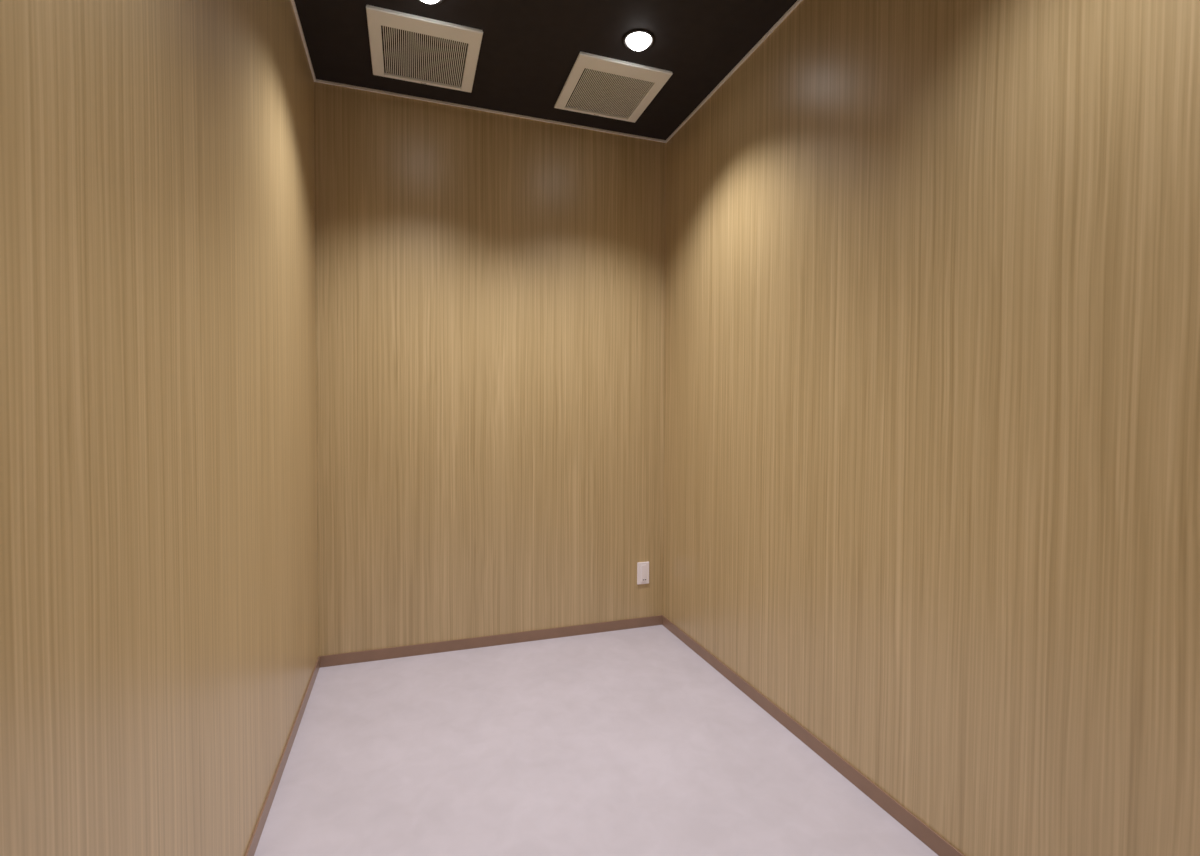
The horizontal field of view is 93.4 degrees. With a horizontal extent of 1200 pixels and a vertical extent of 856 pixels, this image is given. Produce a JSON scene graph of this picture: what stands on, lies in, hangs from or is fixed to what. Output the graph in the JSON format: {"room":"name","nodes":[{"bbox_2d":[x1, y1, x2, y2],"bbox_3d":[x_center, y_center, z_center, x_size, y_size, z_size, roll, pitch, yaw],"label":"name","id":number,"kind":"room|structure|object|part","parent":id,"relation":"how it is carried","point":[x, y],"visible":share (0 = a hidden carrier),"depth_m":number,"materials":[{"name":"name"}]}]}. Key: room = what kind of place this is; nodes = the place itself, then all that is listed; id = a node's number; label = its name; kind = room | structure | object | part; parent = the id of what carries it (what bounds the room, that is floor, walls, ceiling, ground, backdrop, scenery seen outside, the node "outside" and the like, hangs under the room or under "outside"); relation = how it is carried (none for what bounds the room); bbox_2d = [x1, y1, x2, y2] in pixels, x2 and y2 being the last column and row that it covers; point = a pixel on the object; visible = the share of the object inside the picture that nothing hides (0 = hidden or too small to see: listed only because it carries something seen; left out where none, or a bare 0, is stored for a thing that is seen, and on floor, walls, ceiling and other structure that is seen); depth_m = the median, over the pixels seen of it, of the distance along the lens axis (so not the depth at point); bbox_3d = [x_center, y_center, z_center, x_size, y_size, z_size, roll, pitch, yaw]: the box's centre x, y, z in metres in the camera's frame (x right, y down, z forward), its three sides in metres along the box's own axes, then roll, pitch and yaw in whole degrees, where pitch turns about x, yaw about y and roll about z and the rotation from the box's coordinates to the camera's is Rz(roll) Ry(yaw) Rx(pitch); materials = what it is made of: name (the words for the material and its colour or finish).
{"room":"small empty room","nodes":[
{"label":"small empty room","id":0,"kind":"room"},
{"bbox_2d":[0,0,317,855],"bbox_3d":[-0.804,-0.187,0.993,0.100,2.640,3.250,0,1,-19],"label":"wall","id":1,"kind":"structure","parent":0,"point":[159,537],"depth_m":0.92,"materials":[{"name":"brown wood"}]},
{"bbox_2d":[245,657,319,855],"bbox_3d":[-0.759,1.106,1.039,0.006,0.052,3.244,0,1,-19],"label":"baseboard","id":2,"kind":"structure","parent":1,"relation":"attached to","point":[253,843],"depth_m":1.77,"materials":[{"name":"brown wood"}]},
{"bbox_2d":[291,0,315,80],"bbox_3d":[-0.744,-1.502,0.973,0.009,0.009,3.241,0,1,-19],"label":"trim","id":3,"kind":"structure","parent":1,"relation":"attached to","point":[292,1],"depth_m":2.23,"materials":[{"name":"brown wood"}]},
{"bbox_2d":[314,82,665,655],"bbox_3d":[-0.478,-0.232,2.870,1.921,2.640,0.100,0,1,-19],"label":"wall","id":4,"kind":"structure","parent":0,"point":[490,287],"depth_m":2.78,"materials":[{"name":"brown wood"}]},
{"bbox_2d":[318,615,661,667],"bbox_3d":[-0.468,1.063,2.852,1.721,0.052,0.006,0,1,-19],"label":"baseboard","id":5,"kind":"structure","parent":4,"relation":"attached to","point":[493,640],"depth_m":2.81,"materials":[{"name":"brown wood"}]},
{"bbox_2d":[314,79,666,142],"bbox_3d":[-0.454,-1.546,2.786,1.721,0.009,0.009,0,1,-19],"label":"trim","id":6,"kind":"structure","parent":4,"relation":"attached to","point":[317,80],"depth_m":2.75,"materials":[{"name":"brown wood"}]},
{"bbox_2d":[637,562,648,584],"bbox_3d":[0.236,0.790,3.080,0.070,0.120,0.011,0,1,-19],"label":"wall outlet","id":7,"kind":"object","parent":4,"relation":"attached to","point":[642,567],"visible":1,"depth_m":3.08,"materials":[{"name":"white plastic"}]},
{"bbox_2d":[294,0,796,139],"bbox_3d":[0.065,-1.570,1.250,1.921,0.120,3.450,0,1,-19],"label":"ceiling","id":8,"kind":"structure","parent":0,"point":[529,49],"depth_m":2.26,"materials":[{"name":"black paint"}]},
{"bbox_2d":[366,5,482,92],"bbox_3d":[-0.718,-1.532,2.317,0.419,0.016,0.430,0,1,-19],"label":"ceiling vent","id":9,"kind":"object","parent":8,"relation":"in","point":[403,46],"visible":1,"depth_m":2.28,"materials":[{"name":"beige plastic"}]},
{"bbox_2d":[418,0,443,4],"bbox_3d":[-0.603,-1.563,1.981,0.128,0.124,0.128,0,1,-19],"label":"recessed light","id":10,"kind":"object","parent":8,"relation":"in","point":[430,2],"visible":1,"depth_m":2.01,"materials":[{"name":"white"}]},
{"bbox_3d":[-0.603,-1.560,1.981,0.093,0.118,0.093,0,1,-19],"label":"bulb","id":11,"kind":"part","parent":10,"relation":"part of","materials":[{"name":"white glass"}]},
{"bbox_2d":[554,51,672,122],"bbox_3d":[0.047,-1.535,2.575,0.419,0.016,0.430,0,1,-19],"label":"ceiling vent","id":12,"kind":"object","parent":8,"relation":"in","point":[597,85],"visible":1,"depth_m":2.54,"materials":[{"name":"beige plastic"}]},
{"bbox_2d":[623,29,654,50],"bbox_3d":[0.153,-1.566,2.237,0.128,0.124,0.128,0,1,-19],"label":"recessed light","id":13,"kind":"object","parent":8,"relation":"in","point":[638,39],"visible":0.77,"depth_m":2.21,"materials":[{"name":"white"}]},
{"bbox_3d":[0.153,-1.563,2.237,0.093,0.118,0.093,0,1,-19],"label":"bulb","id":14,"kind":"part","parent":13,"relation":"part of","materials":[{"name":"white glass"}]},
{"bbox_2d":[254,625,938,855],"bbox_3d":[0.051,1.179,1.318,1.921,0.100,3.450,0,1,-19],"label":"floor","id":15,"kind":"structure","parent":0,"point":[625,742],"depth_m":1.85,"materials":[{"name":"plastic"}]},
{"bbox_2d":[663,0,1199,855],"bbox_3d":[0.921,-0.193,1.576,0.100,2.640,3.250,0,1,-19],"label":"wall","id":16,"kind":"structure","parent":0,"point":[932,375],"depth_m":1.44,"materials":[{"name":"brown wood"}]},
{"bbox_2d":[666,0,801,141],"bbox_3d":[0.877,-1.508,1.522,0.009,0.009,3.241,0,1,-19],"label":"trim","id":17,"kind":"structure","parent":16,"relation":"attached to","point":[797,2],"depth_m":2.37,"materials":[{"name":"brown wood"}]},
{"bbox_2d":[662,615,964,855],"bbox_3d":[0.865,1.101,1.588,0.006,0.052,3.244,0,1,-19],"label":"baseboard","id":18,"kind":"structure","parent":16,"relation":"attached to","point":[929,837],"depth_m":1.87,"materials":[{"name":"brown wood"}]}
]}

